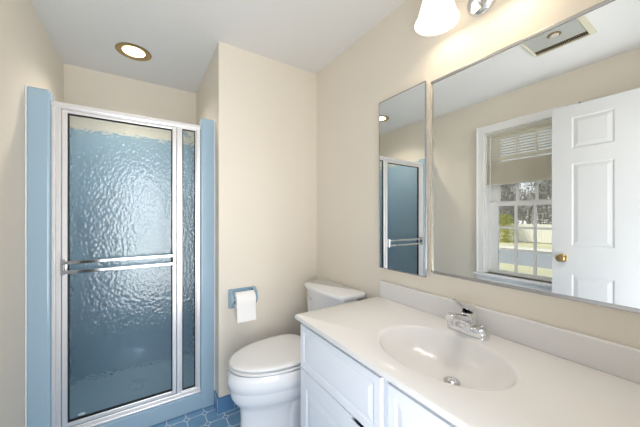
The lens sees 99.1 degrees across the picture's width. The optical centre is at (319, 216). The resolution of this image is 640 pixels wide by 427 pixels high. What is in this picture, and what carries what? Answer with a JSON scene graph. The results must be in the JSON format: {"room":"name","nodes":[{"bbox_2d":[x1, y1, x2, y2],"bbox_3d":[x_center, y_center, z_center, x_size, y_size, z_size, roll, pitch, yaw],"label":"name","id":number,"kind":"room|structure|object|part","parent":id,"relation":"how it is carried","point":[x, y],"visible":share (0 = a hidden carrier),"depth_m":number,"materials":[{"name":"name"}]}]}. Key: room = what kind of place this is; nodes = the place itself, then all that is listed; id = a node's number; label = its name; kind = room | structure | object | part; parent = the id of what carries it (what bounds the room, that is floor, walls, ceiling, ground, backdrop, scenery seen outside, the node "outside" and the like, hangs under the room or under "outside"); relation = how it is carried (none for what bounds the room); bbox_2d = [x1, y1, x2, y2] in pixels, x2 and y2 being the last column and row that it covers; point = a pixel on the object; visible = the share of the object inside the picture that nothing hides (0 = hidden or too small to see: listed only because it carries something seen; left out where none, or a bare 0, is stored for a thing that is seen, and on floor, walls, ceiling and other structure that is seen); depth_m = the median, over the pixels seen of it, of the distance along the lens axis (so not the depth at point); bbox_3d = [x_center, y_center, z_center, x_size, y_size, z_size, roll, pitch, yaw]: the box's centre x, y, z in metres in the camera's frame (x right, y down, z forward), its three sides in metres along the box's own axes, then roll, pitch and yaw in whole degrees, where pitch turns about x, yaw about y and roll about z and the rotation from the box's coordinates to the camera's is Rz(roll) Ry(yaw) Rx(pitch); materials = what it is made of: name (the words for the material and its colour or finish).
{"room":"bathroom","nodes":[
{"label":"bathroom","id":0,"kind":"room"},
{"bbox_2d":[0,0,63,426],"bbox_3d":[-1.220,0.070,0.839,0.140,2.420,3.015,0,0,-33],"label":"wall","id":1,"kind":"structure","parent":0,"point":[29,56],"depth_m":1.25,"materials":[{"name":"beige paint"}]},
{"bbox_2d":[64,64,195,124],"bbox_3d":[-1.247,0.070,2.534,1.658,2.420,0.140,0,0,-33],"label":"wall","id":2,"kind":"structure","parent":0,"point":[82,86],"depth_m":2.23,"materials":[{"name":"beige paint"}]},
{"bbox_2d":[151,405,239,426],"bbox_3d":[-0.177,1.340,0.883,1.938,0.120,4.075,0,0,-33],"label":"floor","id":3,"kind":"structure","parent":0,"point":[205,417],"depth_m":1.72,"materials":[{"name":"blue tile"}]},
{"bbox_2d":[25,85,214,426],"bbox_3d":[-1.307,0.310,1.938,0.907,1.940,0.792,0,0,-33],"label":"trim","id":4,"kind":"structure","parent":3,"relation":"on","point":[38,105],"depth_m":1.40,"materials":[{"name":"blue tile"}]},
{"bbox_2d":[51,101,200,426],"bbox_3d":[-1.102,0.277,1.623,0.724,1.770,0.086,0,0,-33],"label":"shower door","id":5,"kind":"structure","parent":4,"relation":"attached to","point":[125,187],"depth_m":1.59,"materials":[{"name":"glass"}]},
{"bbox_3d":[-1.152,0.275,1.607,0.492,1.659,0.005,0,0,-33],"label":"glass panel","id":6,"kind":"part","parent":5,"relation":"part of","materials":[{"name":"blue glass"}]},
{"bbox_3d":[-0.865,0.278,1.796,0.090,1.709,0.014,0,0,-33],"label":"fixed panel","id":7,"kind":"part","parent":5,"relation":"part of","materials":[{"name":"glass"}]},
{"bbox_3d":[-0.864,0.278,1.795,0.074,1.693,0.005,0,0,-33],"label":"glass panel","id":8,"kind":"part","parent":5,"relation":"part of","materials":[{"name":"blue glass"}]},
{"bbox_2d":[227,279,364,426],"bbox_3d":[-0.157,0.870,1.641,0.781,0.820,0.442,0,0,-33],"label":"toilet","id":9,"kind":"object","parent":3,"relation":"on","point":[264,376],"visible":0.6,"depth_m":1.46,"materials":[{"name":"white ceramic"}]},
{"bbox_3d":[-0.212,1.049,1.606,0.650,0.462,0.376,0,0,-33],"label":"bowl","id":10,"kind":"part","parent":9,"relation":"part of","materials":[{"name":"white ceramic"}]},
{"bbox_3d":[-0.272,0.804,1.567,0.483,0.016,0.366,0,0,-33],"label":"seat","id":11,"kind":"part","parent":9,"relation":"part of","materials":[{"name":"white plastic"}]},
{"bbox_3d":[-0.273,0.778,1.566,0.485,0.022,0.368,0,0,-33],"label":"seat lid","id":12,"kind":"part","parent":9,"relation":"part of","materials":[{"name":"white plastic"}]},
{"bbox_3d":[0.079,0.655,1.795,0.205,0.322,0.420,0,0,-33],"label":"tank","id":13,"kind":"part","parent":9,"relation":"part of","materials":[{"name":"white ceramic"}]},
{"bbox_3d":[0.074,0.476,1.791,0.229,0.033,0.442,0,0,-33],"label":"tank lid","id":14,"kind":"part","parent":9,"relation":"part of","materials":[{"name":"white ceramic"}]},
{"bbox_2d":[301,324,455,426],"bbox_3d":[0.436,0.880,0.968,0.535,0.799,1.125,0,0,-33],"label":"vanity cabinet","id":15,"kind":"object","parent":3,"relation":"on","point":[338,390],"visible":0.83,"depth_m":1.00,"materials":[{"name":"white paint"}]},
{"bbox_3d":[0.057,0.939,1.079,0.019,0.453,0.516,0,0,-33],"label":"cabinet door","id":16,"kind":"part","parent":15,"relation":"part of","materials":[{"name":"white paint"}]},
{"bbox_3d":[0.057,0.608,1.079,0.019,0.199,0.516,0,0,-33],"label":"drawer","id":17,"kind":"part","parent":15,"relation":"part of","materials":[{"name":"white paint"}]},
{"bbox_3d":[0.349,0.608,0.628,0.019,0.199,0.495,0,0,-33],"label":"drawer","id":18,"kind":"part","parent":15,"relation":"part of","materials":[{"name":"white paint"}]},
{"bbox_2d":[295,280,639,426],"bbox_3d":[0.427,0.472,0.960,0.562,0.212,1.139,0,0,-33],"label":"countertop","id":19,"kind":"structure","parent":15,"relation":"on","point":[529,373],"depth_m":0.88,"materials":[{"name":"stone"}]},
{"bbox_2d":[445,298,489,340],"bbox_3d":[0.545,0.383,1.054,0.155,0.150,0.160,0,0,-33],"label":"faucet","id":20,"kind":"object","parent":19,"relation":"on","point":[464,322],"visible":1,"depth_m":1.04,"materials":[{"name":"silver metal"}]},
{"bbox_3d":[0.534,0.394,1.047,0.130,0.068,0.054,0,0,-33],"label":"spout","id":21,"kind":"part","parent":20,"relation":"part of","materials":[{"name":"silver metal"}]},
{"bbox_3d":[0.555,0.341,1.060,0.119,0.065,0.050,0,0,-33],"label":"lever","id":22,"kind":"part","parent":20,"relation":"part of","materials":[{"name":"silver metal"}]},
{"bbox_3d":[0.582,0.440,1.078,0.054,0.036,0.160,0,0,-33],"label":"plate","id":23,"kind":"part","parent":20,"relation":"part of","materials":[{"name":"silver metal"}]},
{"bbox_2d":[31,0,405,92],"bbox_3d":[-0.465,-1.190,1.328,1.938,0.100,3.015,0,0,-33],"label":"ceiling","id":24,"kind":"structure","parent":0,"point":[181,37],"depth_m":1.67,"materials":[{"name":"white paint"}]},
{"bbox_2d":[115,42,151,60],"bbox_3d":[-1.286,-1.136,1.883,0.210,0.008,0.210,0,0,-33],"label":"recessed light","id":25,"kind":"object","parent":24,"relation":"in","point":[129,50],"visible":1,"depth_m":1.87,"materials":[{"name":"gold metal"}]},
{"bbox_2d":[196,42,315,397],"bbox_3d":[-0.585,0.070,2.348,0.750,2.420,0.892,0,0,-33],"label":"wall","id":26,"kind":"structure","parent":0,"point":[263,109],"depth_m":1.93,"materials":[{"name":"beige paint"}]},
{"bbox_2d":[214,390,218,411],"bbox_3d":[-0.689,1.228,1.810,0.009,0.105,0.100,0,0,-33],"label":"baseboard","id":27,"kind":"structure","parent":26,"relation":"attached to","point":[215,393],"depth_m":1.81,"materials":[{"name":"blue tile"}]},
{"bbox_2d":[217,394,237,414],"bbox_3d":[-0.344,1.228,1.968,0.759,0.105,0.009,0,0,-33],"label":"baseboard","id":28,"kind":"structure","parent":26,"relation":"attached to","point":[225,403],"depth_m":1.78,"materials":[{"name":"blue tile"}]},
{"bbox_2d":[228,286,257,308],"bbox_3d":[-0.513,0.544,1.821,0.180,0.128,0.072,0,0,-33],"label":"toilet paper holder","id":29,"kind":"object","parent":26,"relation":"attached to","point":[231,299],"visible":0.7,"depth_m":1.81,"materials":[{"name":"blue ceramic"}]},
{"bbox_3d":[-0.577,0.543,1.776,0.022,0.121,0.066,0,0,-33],"label":"post","id":30,"kind":"part","parent":29,"relation":"part of","materials":[{"name":"blue ceramic"}]},
{"bbox_2d":[233,290,255,322],"bbox_3d":[-0.499,0.581,1.800,0.128,0.181,0.110,0,0,-33],"label":"toilet paper roll","id":31,"kind":"object","parent":29,"relation":"hanging from","point":[245,301],"visible":0.93,"depth_m":1.76,"materials":[{"name":"paper"}]},
{"bbox_3d":[-0.445,0.543,1.861,0.022,0.121,0.066,0,0,-33],"label":"post","id":32,"kind":"part","parent":29,"relation":"part of","materials":[{"name":"blue ceramic"}]},
{"bbox_2d":[316,0,639,348],"bbox_3d":[0.289,0.070,1.817,0.140,2.420,3.015,0,0,-33],"label":"wall","id":33,"kind":"structure","parent":0,"point":[391,58],"depth_m":1.54,"materials":[{"name":"beige paint"}]},
{"bbox_2d":[379,81,429,277],"bbox_3d":[0.433,-0.180,1.433,0.036,0.936,0.306,0,0,-33],"label":"medicine cabinet","id":34,"kind":"object","parent":33,"relation":"attached to","point":[404,117],"visible":1,"depth_m":1.40,"materials":[{"name":"metal"}]},
{"bbox_2d":[415,0,495,35],"bbox_3d":[0.574,-0.925,1.053,0.213,0.215,0.422,0,0,-33],"label":"vanity light","id":35,"kind":"object","parent":33,"relation":"attached to","point":[435,17],"visible":1,"depth_m":1.15,"materials":[{"name":"white glass"}]},
{"bbox_3d":[0.491,-0.905,1.146,0.060,0.100,0.060,0,0,-33],"label":"bulb","id":36,"kind":"part","parent":35,"relation":"part of","materials":[{"name":"white glass"}]},
{"bbox_3d":[0.491,-0.889,1.146,0.174,0.142,0.174,0,0,-33],"label":"lamp shade","id":37,"kind":"part","parent":35,"relation":"part of","materials":[{"name":"white glass"}]},
{"bbox_2d":[380,280,639,383],"bbox_3d":[0.657,0.412,1.102,0.021,0.093,1.127,0,0,-33],"label":"backsplash","id":38,"kind":"structure","parent":33,"relation":"attached to","point":[617,359],"depth_m":0.93,"materials":[{"name":"stone"}]},
{"bbox_2d":[431,0,639,313],"bbox_3d":[0.743,-0.189,0.980,0.010,0.913,0.776,0,0,-33],"label":"wall mirror","id":39,"kind":"object","parent":33,"relation":"attached to","point":[535,140],"visible":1,"depth_m":0.93,"materials":[{"name":"clear glass"}]}
]}

